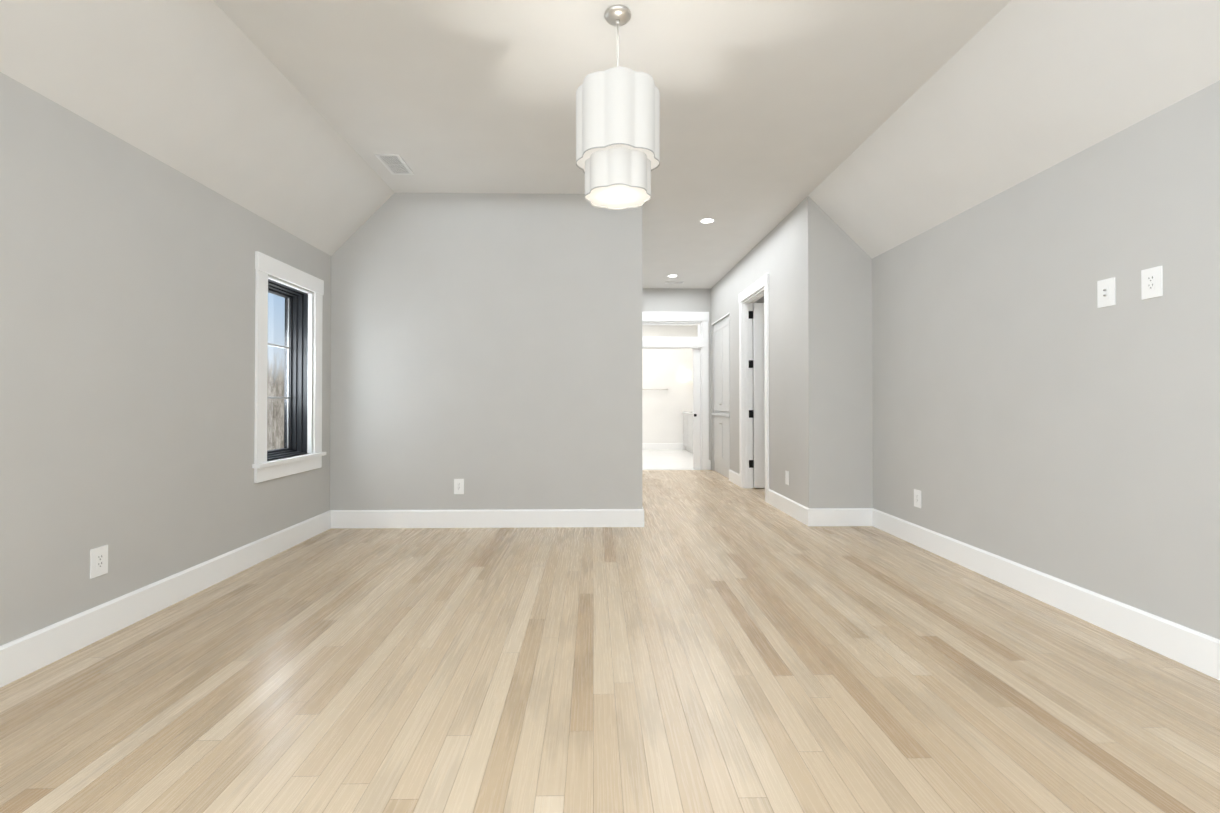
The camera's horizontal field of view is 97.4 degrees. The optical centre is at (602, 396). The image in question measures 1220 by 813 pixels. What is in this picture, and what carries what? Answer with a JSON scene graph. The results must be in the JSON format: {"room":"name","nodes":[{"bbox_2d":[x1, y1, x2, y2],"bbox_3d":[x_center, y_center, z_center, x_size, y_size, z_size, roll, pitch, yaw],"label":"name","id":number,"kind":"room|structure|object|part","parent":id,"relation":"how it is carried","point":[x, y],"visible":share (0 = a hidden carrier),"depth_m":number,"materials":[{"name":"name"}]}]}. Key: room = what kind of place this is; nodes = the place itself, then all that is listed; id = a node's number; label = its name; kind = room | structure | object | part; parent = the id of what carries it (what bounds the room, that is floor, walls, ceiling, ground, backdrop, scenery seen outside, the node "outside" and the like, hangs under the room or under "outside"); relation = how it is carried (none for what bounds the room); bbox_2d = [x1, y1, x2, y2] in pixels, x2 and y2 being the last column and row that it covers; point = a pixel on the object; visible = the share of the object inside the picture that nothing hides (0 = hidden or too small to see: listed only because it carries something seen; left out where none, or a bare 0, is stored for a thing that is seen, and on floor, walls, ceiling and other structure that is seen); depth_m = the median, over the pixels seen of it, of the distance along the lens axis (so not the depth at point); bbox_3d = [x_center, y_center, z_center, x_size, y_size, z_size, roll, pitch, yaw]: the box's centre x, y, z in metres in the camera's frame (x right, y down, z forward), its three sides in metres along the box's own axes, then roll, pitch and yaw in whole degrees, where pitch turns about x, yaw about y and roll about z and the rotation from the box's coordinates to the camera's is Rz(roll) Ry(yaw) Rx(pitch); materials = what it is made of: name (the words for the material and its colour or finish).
{"room":"empty bedroom","nodes":[
{"label":"empty bedroom","id":0,"kind":"room"},
{"bbox_2d":[0,72,330,645],"bbox_3d":[-2.504,-0.416,1.574,0.220,3.130,6.745,0,-1,-1],"label":"wall","id":1,"kind":"structure","parent":0,"point":[127,348],"depth_m":2.67,"materials":[{"name":"grey paint"}]},
{"bbox_2d":[90,545,107,578],"bbox_3d":[-2.408,0.789,2.561,0.009,0.137,0.088,0,-1,-1],"label":"outlet","id":2,"kind":"object","parent":1,"relation":"attached to","point":[98,561],"visible":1,"depth_m":2.56,"materials":[{"name":"white plastic"}]},
{"bbox_2d":[0,510,331,687],"bbox_3d":[-2.387,1.069,1.601,0.016,0.160,6.425,0,-1,-1],"label":"baseboard","id":3,"kind":"structure","parent":1,"relation":"attached to","point":[76,632],"depth_m":2.75,"materials":[{"name":"white wood"}]},
{"bbox_2d":[252,251,325,482],"bbox_3d":[-2.519,-0.202,4.189,0.255,1.620,0.934,0,-1,-1],"label":"window","id":4,"kind":"structure","parent":1,"relation":"in","point":[297,347],"depth_m":4.45,"materials":[{"name":"white wood"}]},
{"bbox_2d":[0,0,394,255],"bbox_3d":[-2.168,-1.632,1.532,0.690,0.700,6.625,0,-1,-1],"label":"ceiling","id":5,"kind":"structure","parent":0,"point":[207,93],"depth_m":2.81,"materials":[{"name":"paint"}]},
{"bbox_2d":[330,193,629,509],"bbox_3d":[-1.120,-0.333,4.911,2.670,3.030,0.120,0,-1,-1],"label":"wall","id":6,"kind":"structure","parent":0,"point":[487,347],"depth_m":4.85,"materials":[{"name":"grey paint"}]},
{"bbox_2d":[454,479,463,493],"bbox_3d":[-1.299,0.811,4.833,0.088,0.137,0.009,0,-1,-1],"label":"outlet","id":7,"kind":"object","parent":6,"relation":"attached to","point":[458,486],"visible":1,"depth_m":4.83,"materials":[{"name":"white plastic"}]},
{"bbox_2d":[332,508,643,527],"bbox_3d":[-1.044,1.101,4.831,2.760,0.160,0.016,0,-1,-1],"label":"baseboard","id":8,"kind":"structure","parent":6,"relation":"attached to","point":[515,518],"depth_m":4.82,"materials":[{"name":"white wood"}]},
{"bbox_2d":[0,470,1219,812],"bbox_3d":[0.454,1.194,3.605,6.370,0.050,10.730,0,-1,-1],"label":"floor","id":9,"kind":"structure","parent":0,"point":[706,642],"depth_m":2.11,"materials":[{"name":"beige wood"}]},
{"bbox_2d":[213,0,1010,288],"bbox_3d":[0.878,-1.911,3.674,5.520,0.100,10.790,0,-1,-1],"label":"ceiling","id":10,"kind":"structure","parent":0,"point":[774,114],"depth_m":3.20,"materials":[{"name":"paint"}]},
{"bbox_2d":[374,154,413,174],"bbox_3d":[-1.655,-1.851,4.272,0.185,0.008,0.360,0,-1,-1],"label":"ceiling vent","id":11,"kind":"object","parent":10,"relation":"in","point":[394,164],"visible":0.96,"depth_m":4.26,"materials":[{"name":"white metal"}]},
{"bbox_2d":[576,5,659,209],"bbox_3d":[0.074,-1.420,2.619,0.410,0.901,0.410,0,-1,-1],"label":"pendant light","id":12,"kind":"object","parent":10,"relation":"hanging from","point":[617,135],"depth_m":2.47,"materials":[{"name":"white glass"}]},
{"bbox_3d":[0.076,-1.681,2.585,0.271,0.381,0.240,0,-1,-1],"label":"pendant light stem","id":13,"kind":"part","parent":12,"relation":"part of","materials":[{"name":"silver metal"}]},
{"bbox_2d":[665,281,683,283],"bbox_3d":[1.140,-1.809,8.503,0.280,0.008,0.160,0,-1,-1],"label":"ceiling vent","id":14,"kind":"object","parent":10,"relation":"in","point":[674,282],"visible":1,"depth_m":8.47,"materials":[{"name":"white metal"}]},
{"bbox_2d":[699,218,715,223],"bbox_3d":[1.093,-1.839,5.602,0.170,0.006,0.170,0,-1,-1],"label":"recessed light","id":15,"kind":"object","parent":10,"relation":"in","point":[707,220],"visible":1,"depth_m":5.59,"materials":[{"name":"white metal"}]},
{"bbox_2d":[630,206,641,508],"bbox_3d":[0.263,-0.314,6.900,0.120,3.030,4.045,0,-1,-1],"label":"wall","id":16,"kind":"structure","parent":0,"point":[635,213],"depth_m":4.88,"materials":[{"name":"grey paint"}]},
{"bbox_2d":[642,450,692,468],"bbox_3d":[1.204,1.267,10.970,4.600,0.050,3.970,0,-1,-1],"label":"floor","id":17,"kind":"structure","parent":0,"point":[667,459],"depth_m":10.54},
{"bbox_2d":[682,412,692,452],"bbox_3d":[2.204,0.817,11.577,0.612,0.858,2.197,0,-1,-1],"label":"bathroom vanity","id":18,"kind":"object","parent":17,"relation":"on","point":[688,430],"depth_m":12.08,"materials":[{"name":"white paint"}]},
{"bbox_2d":[642,325,697,449],"bbox_3d":[0.799,-0.292,9.054,3.720,3.030,0.004,0,-1,-1],"label":"wall","id":19,"kind":"structure","parent":0,"point":[662,416],"depth_m":9.04,"materials":[{"name":"white paint"}]},
{"bbox_2d":[642,443,682,449],"bbox_3d":[0.454,1.178,12.634,2.900,0.160,0.016,0,-1,-1],"label":"baseboard","id":20,"kind":"structure","parent":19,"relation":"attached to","point":[662,446],"depth_m":12.63,"materials":[{"name":"white wood"}]},
{"bbox_2d":[642,469,700,469],"bbox_3d":[1.046,1.218,8.982,1.178,0.007,0.144,0,-1,-1],"label":"sill","id":21,"kind":"structure","parent":19,"relation":"attached to","point":[671,469],"depth_m":8.92,"materials":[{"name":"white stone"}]},
{"bbox_2d":[685,371,689,379],"bbox_3d":[1.994,-0.492,12.618,0.090,0.220,0.133,0,-1,-1],"label":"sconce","id":22,"kind":"object","parent":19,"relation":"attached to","point":[687,377],"visible":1,"depth_m":12.56,"materials":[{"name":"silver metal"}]},
{"bbox_2d":[642,288,710,460],"bbox_3d":[1.240,-0.293,9.000,4.600,3.030,0.120,0,-1,-1],"label":"wall","id":23,"kind":"structure","parent":0,"point":[672,300],"depth_m":8.95,"materials":[{"name":"grey paint"}]},
{"bbox_2d":[642,323,699,338],"bbox_3d":[1.046,-1.103,9.005,1.180,0.270,0.040,0,-1,-1],"label":"transom window","id":24,"kind":"structure","parent":23,"relation":"in","point":[686,337],"depth_m":8.99,"materials":[{"name":"white"}]},
{"bbox_2d":[642,312,708,469],"bbox_3d":[1.046,-0.097,8.991,1.456,2.638,0.167,0,-1,-1],"label":"door frame","id":25,"kind":"structure","parent":23,"relation":"attached to","point":[702,342],"depth_m":8.93,"materials":[{"name":"white wood"}]},
{"bbox_2d":[693,349,699,468],"bbox_3d":[1.577,0.205,9.000,0.116,2.018,0.039,0,-1,-1],"label":"pocket door","id":26,"kind":"structure","parent":23,"relation":"in","point":[696,408],"depth_m":8.98,"materials":[{"name":"white wood"}]},
{"bbox_2d":[711,201,803,505],"bbox_3d":[1.923,-0.313,6.990,0.150,3.030,3.925,0,-1,-1],"label":"wall","id":27,"kind":"structure","parent":0,"point":[776,253],"depth_m":5.67,"materials":[{"name":"grey paint"}]},
{"bbox_2d":[712,316,729,477],"bbox_3d":[1.876,0.011,8.304,0.130,2.405,1.124,0,-1,-1],"label":"linen cabinet","id":28,"kind":"object","parent":27,"relation":"in","point":[721,356],"visible":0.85,"depth_m":8.27,"materials":[{"name":"white paint"}]},
{"bbox_2d":[729,469,739,486],"bbox_3d":[1.831,1.127,7.436,0.016,0.160,0.578,0,-1,-1],"label":"baseboard","id":29,"kind":"structure","parent":27,"relation":"attached to","point":[734,477],"depth_m":7.41,"materials":[{"name":"white wood"}]},
{"bbox_2d":[738,274,768,502],"bbox_3d":[1.912,-0.089,6.585,0.166,2.575,1.166,0,-1,-1],"label":"door frame","id":30,"kind":"structure","parent":27,"relation":"attached to","point":[746,417],"depth_m":7.03,"materials":[{"name":"white wood"}]},
{"bbox_2d":[753,303,764,487],"bbox_3d":[2.429,-0.017,6.991,0.900,2.415,0.102,0,-1,-1],"label":"closet door","id":31,"kind":"structure","parent":27,"relation":"in","point":[759,390],"depth_m":6.99,"materials":[{"name":"white wood"}]},
{"bbox_2d":[785,471,788,484],"bbox_3d":[1.872,0.825,5.437,0.008,0.137,0.088,0,-1,-1],"label":"outlet","id":32,"kind":"object","parent":27,"relation":"attached to","point":[787,477],"visible":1,"depth_m":5.42,"materials":[{"name":"white plastic"}]},
{"bbox_2d":[768,489,807,525],"bbox_3d":[1.868,1.107,5.437,0.016,0.160,1.121,0,-1,-1],"label":"baseboard","id":33,"kind":"structure","parent":27,"relation":"attached to","point":[786,505],"depth_m":5.37,"materials":[{"name":"white wood"}]},
{"bbox_2d":[753,296,763,482],"bbox_3d":[2.663,-0.307,7.522,1.410,3.030,0.050,0,-1,-1],"label":"wall","id":34,"kind":"structure","parent":0,"point":[760,300],"depth_m":7.47,"materials":[{"name":"grey paint"}]},
{"bbox_2d":[803,196,872,507],"bbox_3d":[2.240,-0.333,4.973,0.710,3.030,0.120,0,-1,-1],"label":"wall","id":35,"kind":"structure","parent":0,"point":[837,365],"depth_m":4.91,"materials":[{"name":"grey paint"}]},
{"bbox_2d":[808,508,871,525],"bbox_3d":[2.166,1.102,4.890,0.540,0.160,0.016,0,-1,-1],"label":"baseboard","id":36,"kind":"structure","parent":35,"relation":"attached to","point":[816,516],"depth_m":4.88,"materials":[{"name":"white wood"}]},
{"bbox_2d":[808,0,1219,258],"bbox_3d":[2.301,-1.631,1.614,0.710,0.700,6.625,0,-1,-1],"label":"ceiling","id":37,"kind":"structure","parent":0,"point":[1011,93],"depth_m":2.84,"materials":[{"name":"paint"}]},
{"bbox_2d":[872,80,1219,639],"bbox_3d":[2.596,-0.416,1.607,0.120,3.130,6.625,0,-1,-1],"label":"wall","id":38,"kind":"structure","parent":0,"point":[1035,407],"depth_m":2.84,"materials":[{"name":"grey paint"}]},
{"bbox_2d":[914,489,920,507],"bbox_3d":[2.484,0.805,4.227,0.009,0.137,0.088,0,-1,-1],"label":"outlet","id":39,"kind":"object","parent":38,"relation":"attached to","point":[917,498],"visible":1,"depth_m":4.22,"materials":[{"name":"white plastic"}]},
{"bbox_2d":[872,508,1219,679],"bbox_3d":[2.527,1.070,1.691,0.016,0.160,6.425,0,-1,-1],"label":"baseboard","id":40,"kind":"structure","parent":38,"relation":"attached to","point":[1194,649],"depth_m":2.81,"materials":[{"name":"white wood"}]},
{"bbox_2d":[1097,277,1115,307],"bbox_3d":[2.509,-0.518,2.674,0.016,0.137,0.088,0,-1,-1],"label":"outlet","id":41,"kind":"object","parent":38,"relation":"attached to","point":[1105,292],"visible":1,"depth_m":2.67,"materials":[{"name":"white plastic"}]},
{"bbox_2d":[1141,266,1162,299],"bbox_3d":[2.517,-0.521,2.456,0.009,0.137,0.088,0,-1,-1],"label":"outlet","id":42,"kind":"object","parent":38,"relation":"attached to","point":[1151,282],"visible":1,"depth_m":2.45,"materials":[{"name":"white plastic"}]},
{"label":"outside","id":43,"kind":"structure","parent":0,"visible":0},
{"bbox_2d":[267,292,284,449],"bbox_3d":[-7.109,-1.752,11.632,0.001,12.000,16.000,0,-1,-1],"label":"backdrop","id":44,"kind":"structure","parent":43,"point":[278,339],"depth_m":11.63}
]}

